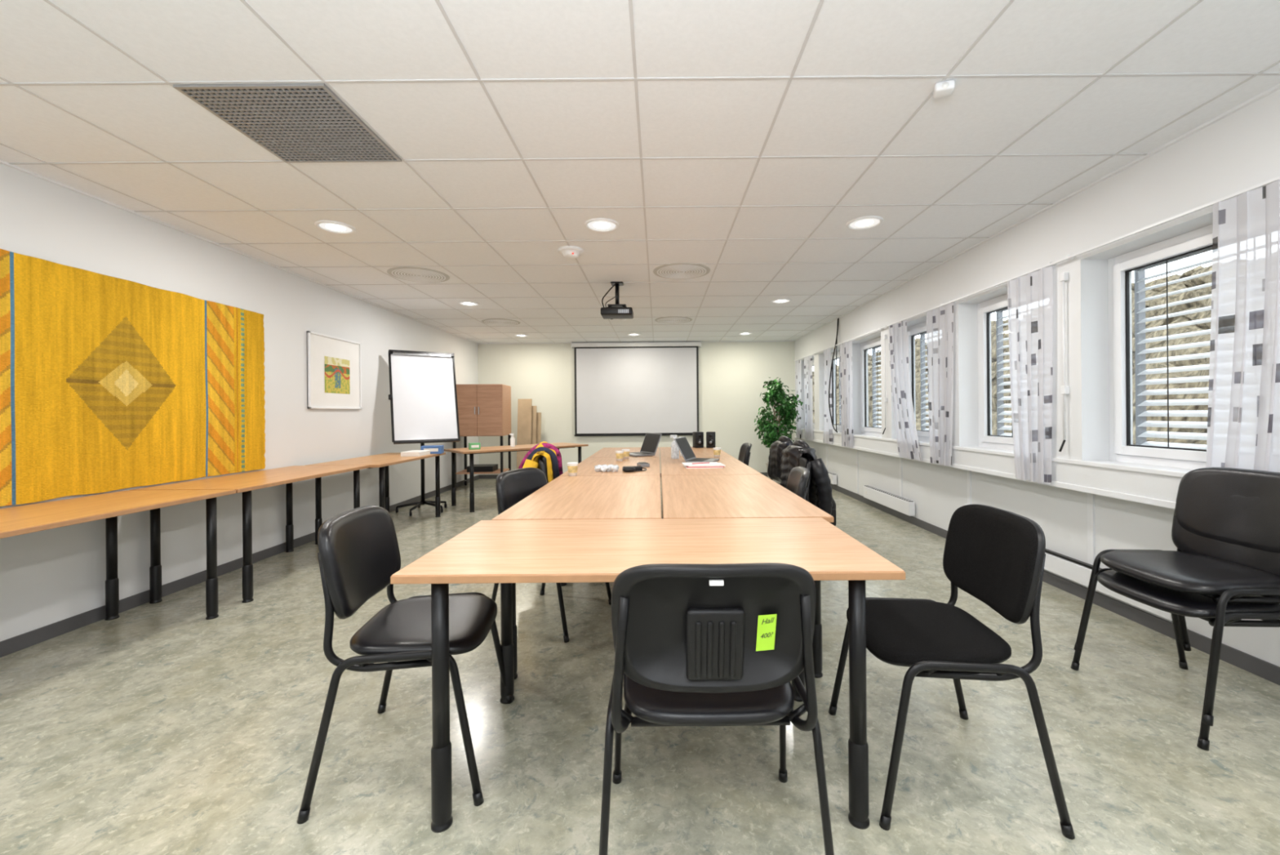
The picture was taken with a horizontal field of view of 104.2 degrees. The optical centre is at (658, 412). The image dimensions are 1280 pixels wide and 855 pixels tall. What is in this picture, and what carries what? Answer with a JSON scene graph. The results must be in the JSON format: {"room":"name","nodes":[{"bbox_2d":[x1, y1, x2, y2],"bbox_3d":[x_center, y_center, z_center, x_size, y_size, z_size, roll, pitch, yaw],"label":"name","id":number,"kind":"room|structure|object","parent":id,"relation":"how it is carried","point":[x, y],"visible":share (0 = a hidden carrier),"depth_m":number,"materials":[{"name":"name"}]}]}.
{"room":"meeting room","nodes":[
{"label":"meeting room","id":0,"kind":"room"},
{"bbox_2d":[0,163,479,641],"bbox_3d":[-3.366,-0.070,3.750,0.150,2.576,11.000,0,0,0],"label":"wall","id":1,"kind":"structure","parent":0,"point":[48,576],"depth_m":3.75,"materials":[{"name":"paint"}]},
{"bbox_2d":[0,248,265,506],"bbox_3d":[-3.270,-0.173,3.064,0.011,1.288,2.143,0,0,0],"label":"tapestry","id":2,"kind":"object","parent":1,"relation":"attached to","point":[108,383],"visible":1,"depth_m":2.99,"materials":[{"name":"fabric"}]},
{"bbox_2d":[0,474,479,657],"bbox_3d":[-3.274,1.180,3.750,0.012,0.075,10.700,0,0,0],"label":"baseboard","id":3,"kind":"structure","parent":1,"relation":"attached to","point":[15,643],"depth_m":3.12,"materials":[{"name":"grey plastic"}]},
{"bbox_2d":[306,330,361,408],"bbox_3d":[-3.279,-0.398,5.070,0.028,0.730,0.820,0,0,0],"label":"framed picture","id":4,"kind":"object","parent":1,"relation":"attached to","point":[334,364],"visible":1,"depth_m":5.01,"materials":[{"name":"white paint"}]},
{"bbox_2d":[324,355,350,394],"bbox_3d":[-3.279,-0.373,5.090,0.001,0.360,0.400,0,0,0],"label":"artwork","id":5,"kind":"object","parent":4,"relation":"attached to","point":[337,374],"depth_m":5.08},
{"bbox_2d":[0,0,1279,342],"bbox_3d":[-0.301,-1.332,3.750,6.300,0.104,11.000,0,0,0],"label":"ceiling","id":6,"kind":"structure","parent":0,"point":[741,140],"depth_m":2.25,"materials":[{"name":"tile"}]},
{"bbox_2d":[173,83,401,162],"bbox_3d":[-1.588,-1.267,2.220,0.584,0.012,0.584,0,0,0],"label":"ceiling vent","id":7,"kind":"object","parent":6,"relation":"in","point":[299,122],"visible":1,"depth_m":2.16,"materials":[{"name":"metal"}]},
{"bbox_2d":[314,220,355,234],"bbox_3d":[-2.211,-1.263,3.410,0.240,0.010,0.240,0,0,0],"label":"recessed light","id":8,"kind":"object","parent":6,"relation":"in","point":[335,227],"depth_m":3.40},
{"bbox_2d":[386,266,449,282],"bbox_3d":[-2.211,-1.263,4.600,0.524,0.009,0.524,0,0,0],"label":"ceiling vent","id":9,"kind":"object","parent":6,"relation":"in","point":[409,273],"depth_m":4.56,"materials":[{"name":"white metal"}]},
{"bbox_2d":[457,301,479,306],"bbox_3d":[-2.211,-1.263,5.800,0.240,0.010,0.240,0,0,0],"label":"recessed light","id":10,"kind":"object","parent":6,"relation":"in","point":[462,303],"depth_m":5.79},
{"bbox_2d":[481,318,520,325],"bbox_3d":[-2.211,-1.263,7.000,0.524,0.009,0.524,0,0,0],"label":"ceiling vent","id":11,"kind":"object","parent":6,"relation":"in","point":[501,322],"depth_m":6.96,"materials":[{"name":"white metal"}]},
{"bbox_2d":[513,333,528,337],"bbox_3d":[-2.261,-1.262,8.200,0.240,0.010,0.240,0,0,0],"label":"recessed light","id":12,"kind":"object","parent":6,"relation":"in","point":[517,335],"depth_m":8.17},
{"bbox_2d":[558,245,583,258],"bbox_3d":[-0.690,-1.252,3.930,0.200,0.056,0.200,0,0,0],"label":"smoke detector","id":13,"kind":"object","parent":6,"relation":"attached to","point":[571,251],"visible":1,"depth_m":3.88,"materials":[{"name":"white paint"}]},
{"bbox_2d":[584,217,619,232],"bbox_3d":[-0.388,-1.278,3.410,0.240,0.010,0.240,0,0,0],"label":"recessed light","id":14,"kind":"object","parent":6,"relation":"in","point":[610,225],"depth_m":3.40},
{"bbox_2d":[600,281,633,319],"bbox_3d":[-0.409,-1.115,4.933,0.310,0.335,0.339,0,0,0],"label":"ceiling projector","id":15,"kind":"object","parent":6,"relation":"hanging from","point":[617,311],"depth_m":4.85,"materials":[{"name":"black plastic"}]},
{"bbox_2d":[626,333,641,336],"bbox_3d":[-0.401,-1.278,8.200,0.240,0.010,0.240,0,0,0],"label":"recessed light","id":16,"kind":"object","parent":6,"relation":"in","point":[629,334],"depth_m":8.17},
{"bbox_2d":[654,315,692,323],"bbox_3d":[0.212,-1.283,6.950,0.524,0.009,0.524,0,0,0],"label":"ceiling vent","id":17,"kind":"object","parent":6,"relation":"in","point":[674,319],"depth_m":6.90,"materials":[{"name":"white metal"}]},
{"bbox_2d":[653,262,710,279],"bbox_3d":[0.212,-1.283,4.550,0.524,0.009,0.524,0,0,0],"label":"ceiling vent","id":18,"kind":"object","parent":6,"relation":"in","point":[674,270],"depth_m":4.51,"materials":[{"name":"white metal"}]},
{"bbox_2d":[737,332,752,334],"bbox_3d":[1.429,-1.293,8.200,0.240,0.010,0.240,0,0,0],"label":"recessed light","id":19,"kind":"object","parent":6,"relation":"in","point":[741,333],"depth_m":8.19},
{"bbox_2d":[770,298,791,303],"bbox_3d":[1.429,-1.293,5.800,0.240,0.010,0.240,0,0,0],"label":"recessed light","id":20,"kind":"object","parent":6,"relation":"in","point":[777,300],"depth_m":5.79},
{"bbox_2d":[845,215,884,230],"bbox_3d":[1.412,-1.293,3.410,0.240,0.010,0.240,0,0,0],"label":"recessed light","id":21,"kind":"object","parent":6,"relation":"in","point":[874,221],"depth_m":3.40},
{"bbox_2d":[933,80,955,98],"bbox_3d":[1.129,-1.278,1.970,0.070,0.035,0.061,0,0,20],"label":"sensor","id":22,"kind":"object","parent":6,"relation":"attached to","point":[943,89],"visible":1,"depth_m":1.95,"materials":[{"name":"white paint"}]},
{"bbox_2d":[0,476,1279,854],"bbox_3d":[-0.280,1.252,3.750,6.300,0.120,11.000,0,0,0],"label":"floor","id":23,"kind":"structure","parent":0,"point":[163,727],"depth_m":1.78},
{"bbox_2d":[0,488,235,620],"bbox_3d":[-2.933,0.845,2.340,0.680,0.738,1.440,0,0,0],"label":"side table","id":24,"kind":"object","parent":23,"relation":"on","point":[32,517],"visible":1,"depth_m":2.73,"materials":[{"name":"brown wood"}]},
{"bbox_2d":[130,464,369,603],"bbox_3d":[-2.933,0.845,3.775,0.680,0.738,1.400,0,0,0],"label":"side table","id":25,"kind":"object","parent":23,"relation":"on","point":[244,482],"visible":0.79,"depth_m":3.27,"materials":[{"name":"brown wood"}]},
{"bbox_2d":[306,452,445,544],"bbox_3d":[-2.853,0.845,5.190,0.680,0.738,1.400,0,0,0],"label":"side table","id":26,"kind":"object","parent":23,"relation":"on","point":[382,461],"visible":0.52,"depth_m":4.86,"materials":[{"name":"brown wood"}]},
{"bbox_2d":[400,449,430,456],"bbox_3d":[-2.656,0.449,5.449,0.200,0.050,0.261,0,0,0],"label":"paper tray","id":27,"kind":"object","parent":26,"relation":"on","point":[414,452],"visible":1,"depth_m":5.32,"materials":[{"name":"white paper"}]},
{"bbox_2d":[420,444,444,453],"bbox_3d":[-2.596,0.429,5.720,0.220,0.090,0.121,0,0,-10],"label":"tissue box","id":28,"kind":"object","parent":26,"relation":"on","point":[434,449],"visible":0.78,"depth_m":5.67,"materials":[{"name":"cardboard"}]},
{"bbox_2d":[297,505,513,823],"bbox_3d":[-0.838,0.773,1.760,0.537,0.854,0.566,0,0,-7],"label":"chair","id":29,"kind":"object","parent":23,"relation":"on","point":[358,554],"visible":0.94,"depth_m":1.63,"materials":[{"name":"black leather"}]},
{"bbox_2d":[387,349,460,515],"bbox_3d":[-2.890,0.236,6.087,0.752,1.955,0.691,0,0,-35],"label":"easel","id":30,"kind":"object","parent":23,"relation":"on","point":[423,396],"visible":0.98,"depth_m":5.97,"materials":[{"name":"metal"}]},
{"bbox_2d":[453,383,511,489],"bbox_3d":[-2.836,0.389,8.035,0.770,1.650,0.650,0,0,-4],"label":"media cabinet","id":31,"kind":"object","parent":23,"relation":"on","point":[483,410],"visible":0.7,"depth_m":7.75,"materials":[{"name":"brown wood"}]},
{"bbox_2d":[444,442,588,511],"bbox_3d":[-1.893,0.837,6.790,1.800,0.738,0.680,0,0,-43],"label":"side table","id":32,"kind":"object","parent":23,"relation":"on","point":[559,445],"visible":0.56,"depth_m":6.45,"materials":[{"name":"brown wood"}]},
{"bbox_2d":[468,442,480,449],"bbox_3d":[-2.346,0.431,6.350,0.130,0.080,0.101,0,0,-30],"label":"box","id":33,"kind":"object","parent":32,"relation":"on","point":[472,446],"visible":1,"depth_m":6.31,"materials":[{"name":"cardboard"}]},
{"bbox_2d":[509,433,515,446],"bbox_3d":[-1.980,0.378,6.750,0.067,0.180,0.061,0,0,0],"label":"spray bottle","id":34,"kind":"object","parent":32,"relation":"on","point":[512,439],"visible":0.99,"depth_m":6.73,"materials":[{"name":"plastic"}]},
{"bbox_2d":[516,398,541,468],"bbox_3d":[-2.266,0.483,8.714,0.360,1.434,0.349,0,0,0],"label":"leaning boards","id":35,"kind":"object","parent":23,"relation":"on","point":[529,421],"visible":0.48,"depth_m":8.66,"materials":[{"name":"wood"}]},
{"bbox_2d":[537,455,548,483],"bbox_3d":[-0.678,0.771,4.000,0.537,0.854,0.566,0,0,0],"label":"chair","id":36,"kind":"object","parent":23,"relation":"on","point":[542,460],"visible":0.19,"depth_m":3.79,"materials":[{"name":"black plastic"}]},
{"bbox_2d":[518,441,563,482],"bbox_3d":[-0.929,0.525,4.000,0.326,0.580,0.542,0,0,0],"label":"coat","id":37,"kind":"object","parent":36,"relation":"on","point":[552,453],"visible":0.53,"depth_m":3.86,"materials":[{"name":"fabric"}]},
{"bbox_2d":[491,466,611,642],"bbox_3d":[-0.628,0.771,2.932,0.537,0.854,0.566,0,0,20],"label":"chair","id":38,"kind":"object","parent":23,"relation":"on","point":[513,486],"visible":0.25,"depth_m":2.92,"materials":[{"name":"black leather"}]},
{"bbox_2d":[491,475,661,679],"bbox_3d":[-0.348,0.824,2.850,0.730,0.738,1.445,0,0,0],"label":"conference table","id":39,"kind":"object","parent":23,"relation":"on","point":[620,496],"visible":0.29,"depth_m":2.54,"materials":[{"name":"brown wood"}]},
{"bbox_2d":[560,457,660,475],"bbox_3d":[-0.348,0.824,4.300,0.730,0.738,1.445,0,0,0],"label":"conference table","id":40,"kind":"object","parent":23,"relation":"on","point":[586,467],"visible":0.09,"depth_m":4.22,"materials":[{"name":"brown wood"}]},
{"bbox_2d":[567,462,577,475],"bbox_3d":[-0.617,0.410,3.580,0.082,0.094,0.082,0,0,0],"label":"paper cup","id":41,"kind":"object","parent":40,"relation":"on","point":[572,467],"visible":1,"depth_m":3.55,"materials":[{"name":"beige paper"}]},
{"bbox_2d":[594,464,618,471],"bbox_3d":[-0.397,0.430,3.820,0.190,0.062,0.088,0,0,0],"label":"packets","id":42,"kind":"object","parent":40,"relation":"on","point":[602,468],"visible":1,"depth_m":3.80},
{"bbox_2d":[615,450,623,461],"bbox_3d":[-0.362,0.408,4.650,0.082,0.094,0.082,0,0,0],"label":"paper cup","id":43,"kind":"object","parent":40,"relation":"on","point":[620,454],"visible":1,"depth_m":4.62,"materials":[{"name":"beige paper"}]},
{"bbox_2d":[622,448,630,458],"bbox_3d":[-0.317,0.408,4.850,0.082,0.094,0.082,0,0,0],"label":"paper cup","id":44,"kind":"object","parent":40,"relation":"on","point":[626,451],"visible":0.94,"depth_m":4.82,"materials":[{"name":"beige paper"}]},
{"bbox_2d":[622,465,646,471],"bbox_3d":[-0.181,0.433,3.825,0.199,0.040,0.130,0,0,-10],"label":"case","id":45,"kind":"object","parent":40,"relation":"on","point":[625,468],"visible":1,"depth_m":3.78,"materials":[{"name":"black plastic"}]},
{"bbox_2d":[636,462,649,466],"bbox_3d":[-0.126,0.436,4.150,0.080,0.034,0.110,0,0,-20],"label":"case","id":46,"kind":"object","parent":40,"relation":"on","point":[642,464],"visible":0.95,"depth_m":4.11,"materials":[{"name":"black plastic"}]},
{"bbox_2d":[587,446,659,457],"bbox_3d":[-0.348,0.824,5.750,0.730,0.738,1.445,0,0,0],"label":"conference table","id":47,"kind":"object","parent":23,"relation":"on","point":[605,451],"visible":0.08,"depth_m":5.69,"materials":[{"name":"brown wood"}]},
{"bbox_2d":[629,432,662,456],"bbox_3d":[-0.180,0.339,5.272,0.317,0.229,0.330,0,0,-30],"label":"laptop","id":48,"kind":"object","parent":47,"relation":"on","point":[651,440],"visible":0.83,"depth_m":5.28,"materials":[{"name":"black plastic"}]},
{"bbox_2d":[390,517,905,832],"bbox_3d":[-0.026,0.821,1.757,1.450,0.738,0.715,0,0,0],"label":"conference table","id":49,"kind":"object","parent":23,"relation":"on","point":[506,553],"visible":0.88,"depth_m":1.54,"materials":[{"name":"brown wood"}]},
{"bbox_2d":[660,446,731,505],"bbox_3d":[0.389,0.818,5.750,0.730,0.738,1.445,0,0,0],"label":"conference table","id":50,"kind":"object","parent":23,"relation":"on","point":[665,451],"visible":0.12,"depth_m":5.55,"materials":[{"name":"brown wood"}]},
{"bbox_2d":[692,431,703,448],"bbox_3d":[0.504,0.348,6.297,0.110,0.200,0.126,0,0,-15],"label":"speaker","id":51,"kind":"object","parent":50,"relation":"on","point":[697,437],"visible":0.99,"depth_m":6.25},
{"bbox_2d":[706,431,715,448],"bbox_3d":[0.662,0.346,6.277,0.110,0.200,0.126,0,0,10],"label":"speaker","id":52,"kind":"object","parent":50,"relation":"on","point":[710,436],"visible":0.94,"depth_m":6.22},
{"bbox_2d":[660,456,761,475],"bbox_3d":[0.389,0.818,4.300,0.730,0.738,1.445,0,0,0],"label":"conference table","id":53,"kind":"object","parent":23,"relation":"on","point":[669,466],"visible":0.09,"depth_m":3.95,"materials":[{"name":"brown wood"}]},
{"bbox_2d":[670,435,679,458],"bbox_3d":[0.163,0.336,4.850,0.078,0.230,0.078,0,0,44],"label":"spray bottle","id":54,"kind":"object","parent":53,"relation":"on","point":[674,448],"visible":0.75,"depth_m":4.82,"materials":[{"name":"white plastic"}]},
{"bbox_2d":[673,436,719,462],"bbox_3d":[0.352,0.339,4.518,0.338,0.219,0.330,0,0,20],"label":"laptop","id":55,"kind":"object","parent":53,"relation":"on","point":[682,443],"visible":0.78,"depth_m":4.51,"materials":[{"name":"black plastic"}]},
{"bbox_2d":[681,462,725,468],"bbox_3d":[0.369,0.431,4.100,0.330,0.035,0.210,0,0,-4],"label":"paper stack","id":56,"kind":"object","parent":53,"relation":"on","point":[686,464],"visible":1,"depth_m":4.00,"materials":[{"name":"white paper"}]},
{"bbox_2d":[712,447,720,457],"bbox_3d":[0.583,0.400,4.950,0.082,0.094,0.082,0,0,0],"label":"paper cup","id":57,"kind":"object","parent":53,"relation":"on","point":[717,451],"visible":1,"depth_m":4.92,"materials":[{"name":"beige paper"}]},
{"bbox_2d":[599,562,834,854],"bbox_3d":[0.131,0.765,1.356,0.566,0.854,0.537,0,0,0],"label":"chair","id":58,"kind":"object","parent":23,"relation":"on","point":[685,634],"visible":0.99,"depth_m":1.15,"materials":[{"name":"black plastic"}]},
{"bbox_2d":[755,613,777,650],"bbox_3d":[0.246,0.502,1.136,0.044,0.088,0.019,0,0,-10],"label":"sticky note","id":59,"kind":"object","parent":58,"relation":"attached to","point":[766,624],"visible":1,"depth_m":1.14,"materials":[{"name":"green paper"}]},
{"bbox_2d":[737,442,751,465],"bbox_3d":[0.731,0.760,5.350,0.537,0.854,0.566,0,0,2],"label":"chair","id":60,"kind":"object","parent":23,"relation":"on","point":[744,451],"visible":0.21,"depth_m":5.36,"materials":[{"name":"black leather"}]},
{"bbox_2d":[661,474,834,677],"bbox_3d":[0.389,0.818,2.850,0.730,0.738,1.445,0,0,0],"label":"conference table","id":61,"kind":"object","parent":23,"relation":"on","point":[719,495],"visible":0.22,"depth_m":2.49,"materials":[{"name":"brown wood"}]},
{"bbox_2d":[767,464,781,482],"bbox_3d":[0.931,0.758,4.600,0.537,0.854,0.566,0,0,-5],"label":"chair","id":62,"kind":"object","parent":23,"relation":"on","point":[775,477],"visible":0.06,"depth_m":4.72,"materials":[{"name":"black plastic"}]},
{"bbox_2d":[768,435,793,478],"bbox_3d":[1.186,0.507,4.625,0.305,0.580,0.535,0,0,-5],"label":"jacket","id":63,"kind":"object","parent":62,"relation":"on","point":[775,454],"visible":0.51,"depth_m":4.54,"materials":[{"name":"black fabric"}]},
{"bbox_2d":[754,377,803,483],"bbox_3d":[2.013,0.291,8.361,0.815,1.765,0.776,0,0,15],"label":"potted ficus","id":64,"kind":"object","parent":23,"relation":"on","point":[771,431],"visible":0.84,"depth_m":8.24,"materials":[{"name":"plant"}]},
{"bbox_2d":[786,466,809,499],"bbox_3d":[0.621,0.761,2.969,0.537,0.854,0.566,0,0,8],"label":"chair","id":65,"kind":"object","parent":23,"relation":"on","point":[798,476],"visible":0.22,"depth_m":2.95,"materials":[{"name":"black leather"}]},
{"bbox_2d":[799,454,812,502],"bbox_3d":[0.871,0.759,3.780,0.537,0.854,0.566,0,0,-2],"label":"chair","id":66,"kind":"object","parent":23,"relation":"on","point":[804,462],"visible":0.11,"depth_m":3.57,"materials":[{"name":"black plastic"}]},
{"bbox_2d":[779,439,832,515],"bbox_3d":[1.086,0.522,3.790,0.320,0.628,0.570,0,0,-2],"label":"puffer jacket","id":67,"kind":"object","parent":66,"relation":"on","point":[820,490],"visible":0.71,"depth_m":3.62,"materials":[{"name":"black fabric"}]},
{"bbox_2d":[830,497,835,525],"bbox_3d":[1.638,0.924,4.991,0.320,0.519,0.226,0,0,-20],"label":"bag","id":68,"kind":"object","parent":23,"relation":"on","point":[833,508],"visible":0.1,"depth_m":4.91,"materials":[{"name":"fabric"}]},
{"bbox_2d":[828,503,1075,839],"bbox_3d":[0.916,0.758,1.675,0.537,0.854,0.566,0,0,4],"label":"chair","id":69,"kind":"object","parent":23,"relation":"on","point":[997,556],"visible":0.95,"depth_m":1.55,"materials":[{"name":"black fabric"}]},
{"bbox_2d":[1070,493,1279,750],"bbox_3d":[2.156,0.748,2.010,0.537,0.854,0.566,0,0,0],"label":"chair","id":70,"kind":"object","parent":23,"relation":"on","point":[1175,602],"visible":0.56,"depth_m":1.97,"materials":[{"name":"black leather"}]},
{"bbox_2d":[1073,466,1279,725],"bbox_3d":[2.170,0.663,2.010,0.537,0.854,0.566,0,0,0],"label":"chair","id":71,"kind":"object","parent":70,"relation":"on","point":[1205,507],"visible":0.88,"depth_m":1.99,"materials":[{"name":"black leather"}]},
{"bbox_2d":[477,341,804,474],"bbox_3d":[-0.266,-0.096,9.175,6.050,2.576,0.150,0,0,0],"label":"wall","id":72,"kind":"structure","parent":0,"point":[732,375],"depth_m":9.10,"materials":[{"name":"paint"}]},
{"bbox_2d":[479,471,768,479],"bbox_3d":[-0.305,1.155,9.094,5.926,0.075,0.012,0,0,0],"label":"baseboard","id":73,"kind":"structure","parent":72,"relation":"attached to","point":[481,476],"depth_m":9.09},
{"bbox_2d":[570,341,701,435],"bbox_3d":[-0.396,-0.424,9.050,2.355,1.705,0.100,0,0,0],"label":"projection screen","id":74,"kind":"object","parent":72,"relation":"attached to","point":[622,388],"visible":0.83,"depth_m":9.05,"materials":[{"name":"white fabric"}]},
{"bbox_2d":[794,88,1279,666],"bbox_3d":[2.629,-0.095,3.750,0.260,2.526,10.700,0,0,0],"label":"wall","id":75,"kind":"structure","parent":0,"point":[1240,151],"depth_m":3.04,"materials":[{"name":"paint"}]},
{"bbox_2d":[0,83,1279,343],"bbox_3d":[-0.406,-1.277,3.750,5.790,0.012,10.700,0,0,0],"label":"trim","id":76,"kind":"structure","parent":75,"relation":"attached to","point":[1276,87],"depth_m":3.18,"materials":[{"name":"white paint"}]},
{"bbox_2d":[812,359,814,428],"bbox_3d":[2.667,-0.307,8.460,0.120,1.190,0.960,0,0,0],"label":"window","id":77,"kind":"structure","parent":75,"relation":"in","point":[813,359],"depth_m":8.51,"materials":[{"name":"white paint"}]},
{"bbox_2d":[827,471,836,484],"bbox_3d":[2.623,0.996,7.950,0.067,0.155,1.100,0,0,0],"label":"heater","id":78,"kind":"object","parent":75,"relation":"attached to","point":[833,477],"visible":0.34,"depth_m":7.40,"materials":[{"name":"white paint"}]},
{"bbox_2d":[828,318,839,432],"bbox_3d":[2.446,-0.511,6.910,0.079,1.579,0.220,0,0,-10],"label":"cable","id":79,"kind":"object","parent":75,"relation":"attached to","point":[836,341],"visible":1,"depth_m":6.87,"materials":[{"name":"black plastic"}]},
{"bbox_2d":[831,351,841,431],"bbox_3d":[2.667,-0.307,7.260,0.120,1.190,0.960,0,0,0],"label":"window","id":80,"kind":"structure","parent":75,"relation":"in","point":[838,426],"depth_m":7.63,"materials":[{"name":"white paint"}]},
{"bbox_2d":[839,359,840,424],"bbox_3d":[2.812,-0.308,7.260,0.130,1.250,0.960,0,0,0],"label":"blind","id":81,"kind":"object","parent":80,"relation":"attached to","point":[839,359],"visible":0.08,"depth_m":7.71,"materials":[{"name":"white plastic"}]},
{"bbox_2d":[860,336,881,435],"bbox_3d":[2.667,-0.307,6.060,0.120,1.190,0.960,0,0,0],"label":"window","id":82,"kind":"structure","parent":75,"relation":"in","point":[865,429],"depth_m":6.44,"materials":[{"name":"white paint"}]},
{"bbox_2d":[871,346,881,426],"bbox_3d":[2.812,-0.308,6.060,0.130,1.250,0.960,0,0,0],"label":"blind","id":83,"kind":"object","parent":82,"relation":"attached to","point":[875,407],"visible":0.25,"depth_m":6.49,"materials":[{"name":"white plastic"}]},
{"bbox_2d":[882,333,887,434],"bbox_3d":[2.470,-0.304,5.440,0.056,1.092,0.030,0,0,0],"label":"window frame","id":84,"kind":"structure","parent":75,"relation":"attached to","point":[885,335],"depth_m":5.43,"materials":[{"name":"white paint"}]},
{"bbox_2d":[863,484,915,515],"bbox_3d":[2.623,0.996,5.725,0.067,0.155,1.150,0,0,0],"label":"heater","id":85,"kind":"object","parent":75,"relation":"attached to","point":[906,506],"visible":1,"depth_m":5.57,"materials":[{"name":"white paint"}]},
{"bbox_2d":[906,320,929,440],"bbox_3d":[2.667,-0.307,4.860,0.120,1.190,0.960,0,0,0],"label":"window","id":86,"kind":"structure","parent":75,"relation":"in","point":[921,328],"depth_m":5.24,"materials":[{"name":"white paint"}]},
{"bbox_2d":[920,332,928,430],"bbox_3d":[2.812,-0.308,4.860,0.130,1.250,0.960,0,0,0],"label":"blind","id":87,"kind":"object","parent":86,"relation":"attached to","point":[922,368],"visible":0.12,"depth_m":5.31,"materials":[{"name":"white plastic"}]},
{"bbox_2d":[795,427,1193,509],"bbox_3d":[2.587,0.377,3.750,0.192,0.184,10.700,0,0,0],"label":"trim","id":88,"kind":"structure","parent":75,"relation":"attached to","point":[1135,467],"depth_m":2.93,"materials":[{"name":"white paint"}]},
{"bbox_2d":[977,293,1013,449],"bbox_3d":[2.667,-0.307,3.660,0.120,1.190,0.960,0,0,0],"label":"window","id":89,"kind":"structure","parent":75,"relation":"in","point":[985,308],"depth_m":4.04,"materials":[{"name":"white paint"}]},
{"bbox_2d":[995,308,1013,435],"bbox_3d":[2.812,-0.308,3.660,0.130,1.250,0.960,0,0,0],"label":"blind","id":90,"kind":"object","parent":89,"relation":"attached to","point":[1001,420],"visible":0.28,"depth_m":4.11,"materials":[{"name":"white plastic"}]},
{"bbox_2d":[794,175,1279,361],"bbox_3d":[2.469,-0.929,4.700,0.046,0.022,8.600,0,0,0],"label":"rail","id":91,"kind":"object","parent":75,"relation":"attached to","point":[1265,183],"visible":0.94,"depth_m":2.76,"materials":[{"name":"white metal"}]},
{"bbox_2d":[795,359,801,438],"bbox_3d":[2.461,-0.230,8.759,0.038,1.377,0.287,0,0,0],"label":"curtain","id":92,"kind":"object","parent":91,"relation":"hanging from","point":[797,363],"visible":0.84,"depth_m":8.75,"materials":[{"name":"fabric"}]},
{"bbox_2d":[804,355,813,440],"bbox_3d":[2.462,-0.230,8.201,0.041,1.377,0.416,0,0,0],"label":"curtain","id":93,"kind":"object","parent":91,"relation":"hanging from","point":[808,390],"visible":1,"depth_m":8.14,"materials":[{"name":"fabric"}]},
{"bbox_2d":[823,347,832,444],"bbox_3d":[2.462,-0.230,7.282,0.038,1.377,0.369,0,0,0],"label":"curtain","id":94,"kind":"object","parent":91,"relation":"hanging from","point":[828,427],"visible":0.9,"depth_m":7.25,"materials":[{"name":"fabric"}]},
{"bbox_2d":[839,339,853,448],"bbox_3d":[2.462,-0.230,6.525,0.040,1.377,0.474,0,0,0],"label":"curtain","id":95,"kind":"object","parent":91,"relation":"hanging from","point":[845,348],"visible":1,"depth_m":6.49,"materials":[{"name":"fabric"}]},
{"bbox_2d":[888,319,922,460],"bbox_3d":[2.462,-0.230,4.976,0.039,1.377,0.664,0,0,0],"label":"curtain","id":96,"kind":"object","parent":91,"relation":"hanging from","point":[908,445],"visible":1,"depth_m":5.02,"materials":[{"name":"fabric"}]},
{"bbox_2d":[926,302,953,466],"bbox_3d":[2.462,-0.230,4.356,0.038,1.377,0.415,0,0,0],"label":"curtain","id":97,"kind":"object","parent":91,"relation":"hanging from","point":[940,321],"visible":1,"depth_m":4.33,"materials":[{"name":"fabric"}]},
{"bbox_2d":[1007,265,1053,484],"bbox_3d":[2.463,-0.230,3.310,0.038,1.377,0.384,0,0,1],"label":"curtain","id":98,"kind":"object","parent":91,"relation":"hanging from","point":[1030,295],"visible":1,"depth_m":3.28,"materials":[{"name":"fabric"}]},
{"bbox_2d":[1205,179,1279,472],"bbox_3d":[2.462,-0.230,1.934,0.042,1.377,0.635,0,0,0],"label":"curtain","id":99,"kind":"object","parent":91,"relation":"hanging from","point":[1243,415],"visible":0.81,"depth_m":2.08,"materials":[{"name":"fabric"}]},
{"bbox_2d":[831,483,1279,684],"bbox_3d":[2.663,1.130,3.750,0.012,0.075,10.700,0,0,0],"label":"baseboard","id":100,"kind":"structure","parent":75,"relation":"attached to","point":[1267,670],"depth_m":2.75,"materials":[{"name":"grey plastic"}]},
{"bbox_2d":[1058,272,1069,451],"bbox_3d":[2.470,-0.304,3.040,0.056,1.092,0.030,0,0,0],"label":"pipe","id":101,"kind":"object","parent":75,"relation":"attached to","point":[1064,276],"visible":1,"depth_m":3.04,"materials":[{"name":"white metal"}]},
{"bbox_2d":[1044,548,1172,620],"bbox_3d":[2.640,1.001,3.125,0.033,0.134,1.250,0,0,0],"label":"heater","id":102,"kind":"object","parent":75,"relation":"attached to","point":[1079,571],"visible":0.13,"depth_m":3.11,"materials":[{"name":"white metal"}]},
{"bbox_2d":[1107,224,1212,469],"bbox_3d":[2.667,-0.307,2.460,0.120,1.190,0.960,0,0,0],"label":"window","id":103,"kind":"structure","parent":75,"relation":"in","point":[1122,447],"depth_m":2.83,"materials":[{"name":"white paint"}]},
{"bbox_2d":[1134,247,1212,448],"bbox_3d":[2.812,-0.308,2.460,0.130,1.250,0.960,0,0,0],"label":"blind","id":104,"kind":"object","parent":103,"relation":"attached to","point":[1140,351],"visible":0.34,"depth_m":2.75,"materials":[{"name":"white plastic"}]},
{"label":"outside","id":105,"kind":"structure","parent":0,"visible":0},
{"bbox_2d":[812,264,1212,444],"bbox_3d":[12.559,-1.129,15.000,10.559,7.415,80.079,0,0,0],"label":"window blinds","id":106,"kind":"object","parent":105,"point":[1199,269],"visible":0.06,"depth_m":12.99,"materials":[{"name":"white metal"}]}
]}

